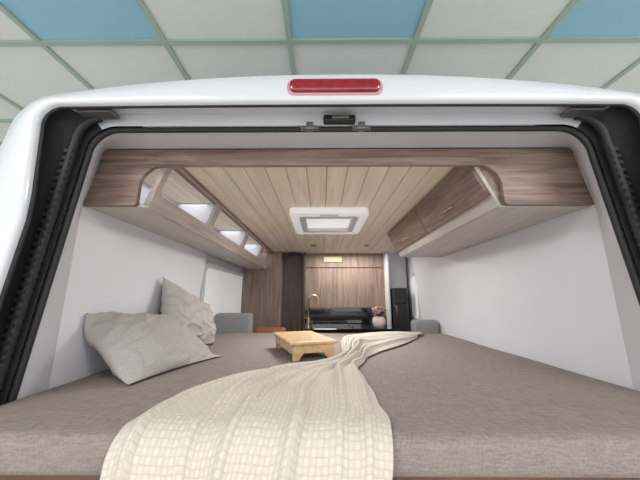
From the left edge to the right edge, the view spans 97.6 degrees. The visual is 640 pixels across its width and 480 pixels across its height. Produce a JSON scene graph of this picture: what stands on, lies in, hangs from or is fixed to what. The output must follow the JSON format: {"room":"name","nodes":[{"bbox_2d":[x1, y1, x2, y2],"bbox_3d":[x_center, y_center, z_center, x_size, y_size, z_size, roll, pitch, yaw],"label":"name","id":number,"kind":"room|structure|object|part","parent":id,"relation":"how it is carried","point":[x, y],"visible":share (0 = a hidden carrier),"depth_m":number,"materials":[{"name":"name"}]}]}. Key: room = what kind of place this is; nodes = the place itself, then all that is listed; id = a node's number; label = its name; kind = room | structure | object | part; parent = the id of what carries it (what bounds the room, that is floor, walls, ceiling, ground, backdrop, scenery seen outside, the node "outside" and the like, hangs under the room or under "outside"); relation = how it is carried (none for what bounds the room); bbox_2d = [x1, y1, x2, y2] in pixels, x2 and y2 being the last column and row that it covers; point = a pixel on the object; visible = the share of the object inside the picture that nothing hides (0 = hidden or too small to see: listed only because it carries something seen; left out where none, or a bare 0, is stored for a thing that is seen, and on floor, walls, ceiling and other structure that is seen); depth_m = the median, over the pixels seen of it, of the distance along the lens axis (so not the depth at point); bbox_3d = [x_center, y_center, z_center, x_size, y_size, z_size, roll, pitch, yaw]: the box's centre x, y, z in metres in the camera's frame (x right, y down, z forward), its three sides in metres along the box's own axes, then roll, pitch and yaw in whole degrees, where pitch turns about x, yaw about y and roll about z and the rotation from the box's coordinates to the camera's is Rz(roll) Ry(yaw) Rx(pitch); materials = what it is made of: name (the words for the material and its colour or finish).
{"room":"vehicle interior","nodes":[
{"label":"vehicle interior","id":0,"kind":"room"},
{"bbox_2d":[0,0,639,146],"bbox_3d":[0.011,-0.920,1.722,10.000,0.080,13.000,0,-12,0],"label":"ceiling","id":1,"kind":"structure","parent":0,"point":[28,74],"depth_m":1.32,"materials":[{"name":"tile"}]},
{"bbox_2d":[0,0,639,144],"bbox_3d":[0.011,-0.874,1.713,10.000,0.013,13.000,0,-12,0],"label":"grid","id":2,"kind":"structure","parent":1,"relation":"attached to","point":[162,41],"depth_m":1.34,"materials":[{"name":"green metal"}]},
{"bbox_3d":[0.071,1.800,2.650,1.900,0.050,4.480,0,-12,0],"label":"floor","id":3,"kind":"structure","parent":0,"visible":0},
{"bbox_2d":[215,313,252,332],"bbox_3d":[-0.665,1.142,2.270,0.305,1.085,0.500,0,-12,0],"label":"seat","id":4,"kind":"object","parent":3,"relation":"on","point":[225,322],"visible":0.22,"depth_m":2.13,"materials":[{"name":"grey fabric"}]},
{"bbox_2d":[254,327,286,332],"bbox_3d":[-0.384,0.769,2.172,0.240,0.175,0.120,0,-12,0],"label":"leather cushion","id":5,"kind":"object","parent":4,"relation":"on","point":[259,329],"visible":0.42,"depth_m":2.14,"materials":[{"name":"orange leather"}]},
{"bbox_2d":[241,252,279,332],"bbox_3d":[-0.626,0.957,2.865,0.395,1.688,0.030,0,-12,0],"label":"end panel","id":6,"kind":"object","parent":3,"relation":"on","point":[260,287],"visible":0.23,"depth_m":2.93,"materials":[{"name":"brown wood"}]},
{"bbox_2d":[278,252,305,331],"bbox_3d":[-0.296,0.969,2.921,0.275,1.688,0.150,0,-12,0],"label":"door","id":7,"kind":"structure","parent":3,"relation":"on","point":[292,278],"depth_m":3.03,"materials":[{"name":"brown wood"}]},
{"bbox_3d":[-0.424,0.969,2.922,0.020,1.688,0.150,0,-12,0],"label":"door stile","id":8,"kind":"part","parent":7,"relation":"part of","materials":[{"name":"brown wood"}]},
{"bbox_3d":[-0.169,0.972,2.940,0.020,1.688,0.110,0,-12,0],"label":"door stile","id":9,"kind":"part","parent":7,"relation":"part of","materials":[{"name":"brown wood"}]},
{"bbox_2d":[0,74,639,403],"bbox_3d":[0.070,0.869,2.816,2.128,1.840,4.532,0,-12,0],"label":"shell","id":10,"kind":"object","parent":3,"relation":"on","point":[19,147],"visible":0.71,"depth_m":0.77,"materials":[{"name":"white paint"}]},
{"bbox_2d":[0,107,639,404],"bbox_3d":[0.055,0.459,0.638,1.984,1.760,0.067,0,-12,0],"label":"door frame","id":11,"kind":"structure","parent":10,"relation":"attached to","point":[622,125],"depth_m":0.81,"materials":[{"name":"paint"}]},
{"bbox_2d":[0,109,119,388],"bbox_3d":[-0.759,0.475,0.647,0.328,1.735,0.049,0,-12,0],"label":"seal","id":12,"kind":"object","parent":11,"relation":"attached to","point":[77,134],"depth_m":0.76,"materials":[{"name":"black rubber"}]},
{"bbox_3d":[-0.645,-0.366,0.816,0.100,0.012,0.040,0,-12,0],"label":"corner bracket","id":13,"kind":"part","parent":12,"relation":"part of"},
{"bbox_2d":[303,127,316,129],"bbox_3d":[-0.030,-0.329,0.824,0.044,0.017,0.023,0,-12,0],"label":"catch loop","id":14,"kind":"object","parent":11,"relation":"attached to","point":[304,128],"visible":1,"depth_m":0.81,"materials":[{"name":"silver metal"}]},
{"bbox_2d":[306,122,312,132],"bbox_3d":[-0.030,-0.334,0.829,0.020,0.026,0.017,0,-12,0],"label":"catch lug","id":15,"kind":"object","parent":14,"relation":"attached to","point":[308,124],"depth_m":0.82,"materials":[{"name":"grey metal"}]},
{"bbox_2d":[0,147,639,389],"bbox_3d":[0.055,0.248,0.701,1.825,1.039,0.018,0,-12,0],"label":"ribs","id":16,"kind":"object","parent":11,"relation":"attached to","point":[49,199],"visible":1,"depth_m":0.76,"materials":[{"name":"black rubber"}]},
{"bbox_2d":[323,115,355,124],"bbox_3d":[0.058,-0.360,0.837,0.095,0.020,0.025,0,-12,0],"label":"latch striker","id":17,"kind":"object","parent":11,"relation":"attached to","point":[327,119],"visible":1,"depth_m":0.83,"materials":[{"name":"black metal"}]},
{"bbox_2d":[332,114,348,118],"bbox_3d":[0.060,-0.363,0.824,0.050,0.011,0.007,0,-12,0],"label":"latch plate","id":18,"kind":"object","parent":17,"relation":"attached to","point":[345,116],"depth_m":0.82,"materials":[{"name":"silver metal"}]},
{"bbox_2d":[354,127,369,129],"bbox_3d":[0.123,-0.329,0.823,0.044,0.017,0.023,0,-12,0],"label":"catch loop","id":19,"kind":"object","parent":11,"relation":"attached to","point":[355,128],"visible":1,"depth_m":0.81,"materials":[{"name":"silver metal"}]},
{"bbox_2d":[358,122,364,131],"bbox_3d":[0.123,-0.334,0.828,0.020,0.026,0.017,0,-12,0],"label":"catch lug","id":20,"kind":"object","parent":19,"relation":"attached to","point":[360,124],"depth_m":0.82,"materials":[{"name":"grey metal"}]},
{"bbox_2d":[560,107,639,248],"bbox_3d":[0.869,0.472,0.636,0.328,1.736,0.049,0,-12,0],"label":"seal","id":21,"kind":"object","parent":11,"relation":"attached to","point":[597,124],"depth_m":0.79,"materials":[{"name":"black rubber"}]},
{"bbox_3d":[0.755,-0.368,0.806,0.100,0.012,0.040,0,-12,0],"label":"corner bracket","id":22,"kind":"part","parent":21,"relation":"part of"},
{"bbox_2d":[0,104,639,310],"bbox_3d":[0.055,0.467,0.605,1.949,1.731,0.010,0,-12,0],"label":"seal","id":23,"kind":"structure","parent":10,"relation":"attached to","point":[634,111],"depth_m":0.77,"materials":[{"name":"black rubber"}]},
{"bbox_2d":[287,78,382,95],"bbox_3d":[0.041,-0.418,0.776,0.262,0.051,0.040,0,-12,0],"label":"brake light","id":24,"kind":"object","parent":10,"relation":"attached to","point":[347,86],"visible":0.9,"depth_m":0.76,"materials":[{"name":"red plastic"}]},
{"bbox_2d":[49,148,633,389],"bbox_3d":[0.065,0.763,1.973,1.840,1.706,2.425,0,-12,0],"label":"lining","id":25,"kind":"object","parent":10,"relation":"attached to","point":[543,292],"visible":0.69,"depth_m":1.12,"materials":[{"name":"white paint"}]},
{"bbox_3d":[-0.783,0.626,1.308,0.065,1.705,1.055,0,-12,0],"label":"panel","id":26,"kind":"part","parent":25,"relation":"part of","materials":[{"name":"white plastic"}]},
{"bbox_2d":[88,167,272,268],"bbox_3d":[-0.648,0.017,2.037,0.275,0.194,2.178,0,-12,0],"label":"upper cabinet","id":27,"kind":"object","parent":25,"relation":"attached to","point":[191,225],"visible":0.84,"depth_m":1.38,"materials":[{"name":"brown wood"}]},
{"bbox_3d":[-0.575,0.086,2.021,0.033,0.052,2.175,0,-12,0],"label":"rail","id":28,"kind":"part","parent":27,"relation":"part of","materials":[{"name":"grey wood"}]},
{"bbox_3d":[-0.553,0.014,2.036,0.082,0.189,2.177,0,-12,0],"label":"frame","id":29,"kind":"part","parent":27,"relation":"part of","materials":[{"name":"grey wood"}]},
{"bbox_3d":[-0.524,-0.063,2.052,0.027,0.023,2.175,0,-12,0],"label":"rail","id":30,"kind":"part","parent":27,"relation":"part of","materials":[{"name":"brown wood"}]},
{"bbox_2d":[204,268,242,321],"bbox_3d":[-0.827,0.500,2.466,0.008,0.460,1.020,0,-12,0],"label":"window blind","id":31,"kind":"object","parent":25,"relation":"hanging from","point":[222,286],"depth_m":2.39,"materials":[{"name":"white fabric"}]},
{"bbox_2d":[0,475,639,479],"bbox_3d":[0.060,1.026,1.217,1.690,0.865,1.560,0,-12,0],"label":"platform","id":32,"kind":"object","parent":25,"relation":"attached to","point":[2,477],"visible":0.02,"depth_m":0.54,"materials":[{"name":"brown wood"}]},
{"bbox_2d":[0,333,639,477],"bbox_3d":[0.060,0.562,1.295,1.694,0.073,1.595,0,-12,0],"label":"mattress","id":33,"kind":"object","parent":32,"relation":"on","point":[454,406],"visible":0.57,"depth_m":0.64,"materials":[{"name":"beige fabric"}]},
{"bbox_2d":[84,312,221,384],"bbox_3d":[-0.642,0.378,1.091,0.318,0.199,0.472,-3,-12,15],"label":"pillow","id":34,"kind":"object","parent":33,"relation":"on","point":[136,347],"visible":1,"depth_m":0.96,"materials":[{"name":"grey fabric"}]},
{"bbox_2d":[160,277,216,344],"bbox_3d":[-0.682,0.378,1.469,0.179,0.351,0.501,-2,-12,12],"label":"pillow","id":35,"kind":"object","parent":33,"relation":"on","point":[196,314],"visible":0.77,"depth_m":1.39,"materials":[{"name":"grey fabric"}]},
{"bbox_2d":[100,331,421,479],"bbox_3d":[0.145,0.672,1.227,0.541,0.459,1.845,-5,-13,21],"label":"throw blanket","id":36,"kind":"object","parent":33,"relation":"on","point":[321,419],"visible":1,"depth_m":0.53,"materials":[{"name":"beige fabric"}]},
{"bbox_2d":[273,331,337,360],"bbox_3d":[-0.085,0.492,1.328,0.210,0.074,0.380,4,-12,-19],"label":"folding tray table","id":37,"kind":"object","parent":33,"relation":"on","point":[297,343],"visible":0.98,"depth_m":1.18,"materials":[{"name":"brown wood"}]},
{"bbox_3d":[-0.169,0.481,1.300,0.012,0.035,0.340,4,-12,-19],"label":"rail","id":38,"kind":"part","parent":37,"relation":"part of","materials":[{"name":"brown wood"}]},
{"bbox_3d":[-0.026,0.466,1.165,0.180,0.059,0.012,4,-12,-19],"label":"leg panel","id":39,"kind":"part","parent":37,"relation":"part of","materials":[{"name":"brown wood"}]},
{"bbox_2d":[289,207,368,233],"bbox_3d":[0.052,-0.108,1.784,0.442,0.039,0.512,0,-12,0],"label":"roof vent","id":40,"kind":"object","parent":25,"relation":"attached to","point":[305,220],"visible":1,"depth_m":1.67,"materials":[{"name":"plastic"}]},
{"bbox_2d":[307,219,349,227],"bbox_3d":[0.052,-0.121,1.786,0.300,0.006,0.350,0,-12,0],"label":"glass pane","id":41,"kind":"object","parent":40,"relation":"attached to","point":[311,223],"depth_m":1.84,"materials":[{"name":"white glass"}]},
{"bbox_2d":[320,214,337,215],"bbox_3d":[0.051,-0.139,1.560,0.100,0.008,0.020,0,-12,0],"label":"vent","id":42,"kind":"object","parent":40,"relation":"attached to","point":[320,214],"depth_m":1.55,"materials":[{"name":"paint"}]},
{"bbox_3d":[0.052,-0.103,1.782,0.342,0.022,0.392,0,-12,0],"label":"frame","id":43,"kind":"part","parent":40,"relation":"part of","materials":[{"name":"paint"}]},
{"bbox_2d":[411,276,418,318],"bbox_3d":[0.965,0.577,2.835,0.008,0.460,0.240,0,-12,0],"label":"window blind","id":44,"kind":"object","parent":25,"relation":"hanging from","point":[414,294],"depth_m":2.85,"materials":[{"name":"white fabric"}]},
{"bbox_2d":[387,167,586,256],"bbox_3d":[0.707,-0.083,1.554,0.397,0.193,1.211,0,-12,0],"label":"upper cabinet","id":45,"kind":"object","parent":25,"relation":"attached to","point":[465,209],"visible":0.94,"depth_m":1.20,"materials":[{"name":"brown wood"}]},
{"bbox_3d":[0.550,-0.044,1.820,0.080,0.148,0.627,0,-12,0],"label":"cabinet door","id":46,"kind":"part","parent":45,"relation":"part of","materials":[{"name":"brown wood"}]},
{"bbox_3d":[0.546,-0.165,1.237,0.080,0.148,0.549,0,-12,0],"label":"cabinet door","id":47,"kind":"part","parent":45,"relation":"part of","materials":[{"name":"brown wood"}]},
{"bbox_3d":[0.713,-0.205,0.967,0.377,0.181,0.012,0,-12,0],"label":"panel","id":48,"kind":"part","parent":45,"relation":"part of","materials":[{"name":"brown wood"}]},
{"bbox_3d":[0.905,0.707,1.698,0.065,1.705,1.875,0,-12,0],"label":"panel","id":49,"kind":"part","parent":25,"relation":"part of","materials":[{"name":"white plastic"}]},
{"bbox_2d":[17,131,639,399],"bbox_3d":[0.056,0.505,0.744,1.908,1.712,0.107,0,-12,0],"label":"door frame","id":50,"kind":"structure","parent":3,"relation":"on","point":[37,375],"depth_m":0.89,"materials":[{"name":"paint"}]},
{"bbox_2d":[7,126,639,402],"bbox_3d":[0.055,0.493,0.686,1.916,1.715,0.017,0,-12,0],"label":"seal","id":51,"kind":"object","parent":50,"relation":"attached to","point":[621,240],"visible":0.98,"depth_m":0.83,"materials":[{"name":"black rubber"}]},
{"bbox_2d":[143,124,535,126],"bbox_3d":[0.056,-0.349,0.871,1.200,0.011,0.035,0,-12,0],"label":"gutter","id":52,"kind":"object","parent":50,"relation":"attached to","point":[522,124],"visible":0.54,"depth_m":0.85,"materials":[{"name":"paint"}]},
{"bbox_2d":[305,253,385,323],"bbox_3d":[0.277,0.980,2.976,0.890,1.688,0.030,0,-12,0],"label":"end panel","id":53,"kind":"object","parent":3,"relation":"on","point":[334,287],"visible":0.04,"depth_m":3.07,"materials":[{"name":"brown wood"}]},
{"bbox_2d":[324,257,341,261],"bbox_3d":[0.142,0.216,3.112,0.200,0.060,0.015,0,-12,0],"label":"brass plate","id":54,"kind":"object","parent":53,"relation":"attached to","point":[326,259],"visible":1,"depth_m":3.10,"materials":[{"name":"metal"}]},
{"bbox_2d":[307,267,381,267],"bbox_3d":[0.272,0.300,3.094,0.840,0.008,0.015,0,-12,0],"label":"wall rail","id":55,"kind":"object","parent":53,"relation":"attached to","point":[307,267],"visible":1,"depth_m":3.10,"materials":[{"name":"brown wood"}]},
{"bbox_2d":[302,294,398,332],"bbox_3d":[0.263,1.142,2.653,0.873,1.240,0.522,0,-12,0],"label":"unit","id":56,"kind":"object","parent":3,"relation":"on","point":[377,316],"depth_m":2.92,"materials":[{"name":"polished black stone"},{"name":"petal"},{"name":"ceramic"}]},
{"bbox_3d":[-0.069,0.713,2.901,0.120,0.300,0.029,0,-12,0],"label":"spout","id":57,"kind":"part","parent":56,"relation":"part of","materials":[{"name":"gold metal"}]},
{"bbox_2d":[302,324,398,331],"bbox_3d":[0.270,0.848,2.713,0.860,0.030,0.520,0,-12,0],"label":"countertop","id":58,"kind":"structure","parent":56,"relation":"on","point":[356,327],"depth_m":2.48,"materials":[{"name":"black stone"}]},
{"bbox_2d":[372,316,385,327],"bbox_3d":[0.539,0.749,2.558,0.120,0.099,0.120,0,-12,0],"label":"pot","id":59,"kind":"object","parent":56,"relation":"on","point":[378,321],"depth_m":2.51,"materials":[{"name":"ceramic"}]},
{"bbox_2d":[383,251,391,325],"bbox_3d":[0.716,0.964,2.900,0.020,1.688,0.180,0,-12,0],"label":"upright","id":60,"kind":"object","parent":3,"relation":"on","point":[385,255],"visible":0.44,"depth_m":2.94,"materials":[{"name":"white paint"}]},
{"bbox_2d":[388,253,409,331],"bbox_3d":[0.837,0.971,2.974,0.230,1.705,0.030,0,-12,0],"label":"wall","id":61,"kind":"structure","parent":3,"relation":"on","point":[397,264],"depth_m":3.09,"materials":[{"name":"grey paint"}]},
{"bbox_2d":[305,307,386,322],"bbox_3d":[0.272,0.802,2.978,0.860,0.162,0.022,0,-12,0],"label":"backsplash","id":62,"kind":"structure","parent":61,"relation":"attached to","point":[316,315],"depth_m":2.97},
{"bbox_2d":[390,288,408,331],"bbox_3d":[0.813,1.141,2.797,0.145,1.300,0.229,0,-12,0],"label":"refrigerator","id":63,"kind":"object","parent":3,"relation":"on","point":[398,296],"visible":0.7,"depth_m":2.80,"materials":[{"name":"grey metal"}]},
{"bbox_3d":[0.813,0.566,2.831,0.135,0.140,0.015,0,-12,0],"label":"door panel","id":64,"kind":"part","parent":63,"relation":"part of","materials":[{"name":"black metal"}]},
{"bbox_3d":[0.813,0.786,2.785,0.135,0.290,0.015,0,-12,0],"label":"door panel","id":65,"kind":"part","parent":63,"relation":"part of","materials":[{"name":"black metal"}]},
{"bbox_2d":[411,320,439,332],"bbox_3d":[0.807,1.154,2.206,0.220,1.035,0.400,0,-12,0],"label":"seat","id":66,"kind":"object","parent":3,"relation":"on","point":[424,326],"visible":0.14,"depth_m":2.11,"materials":[{"name":"grey fabric"}]}
]}

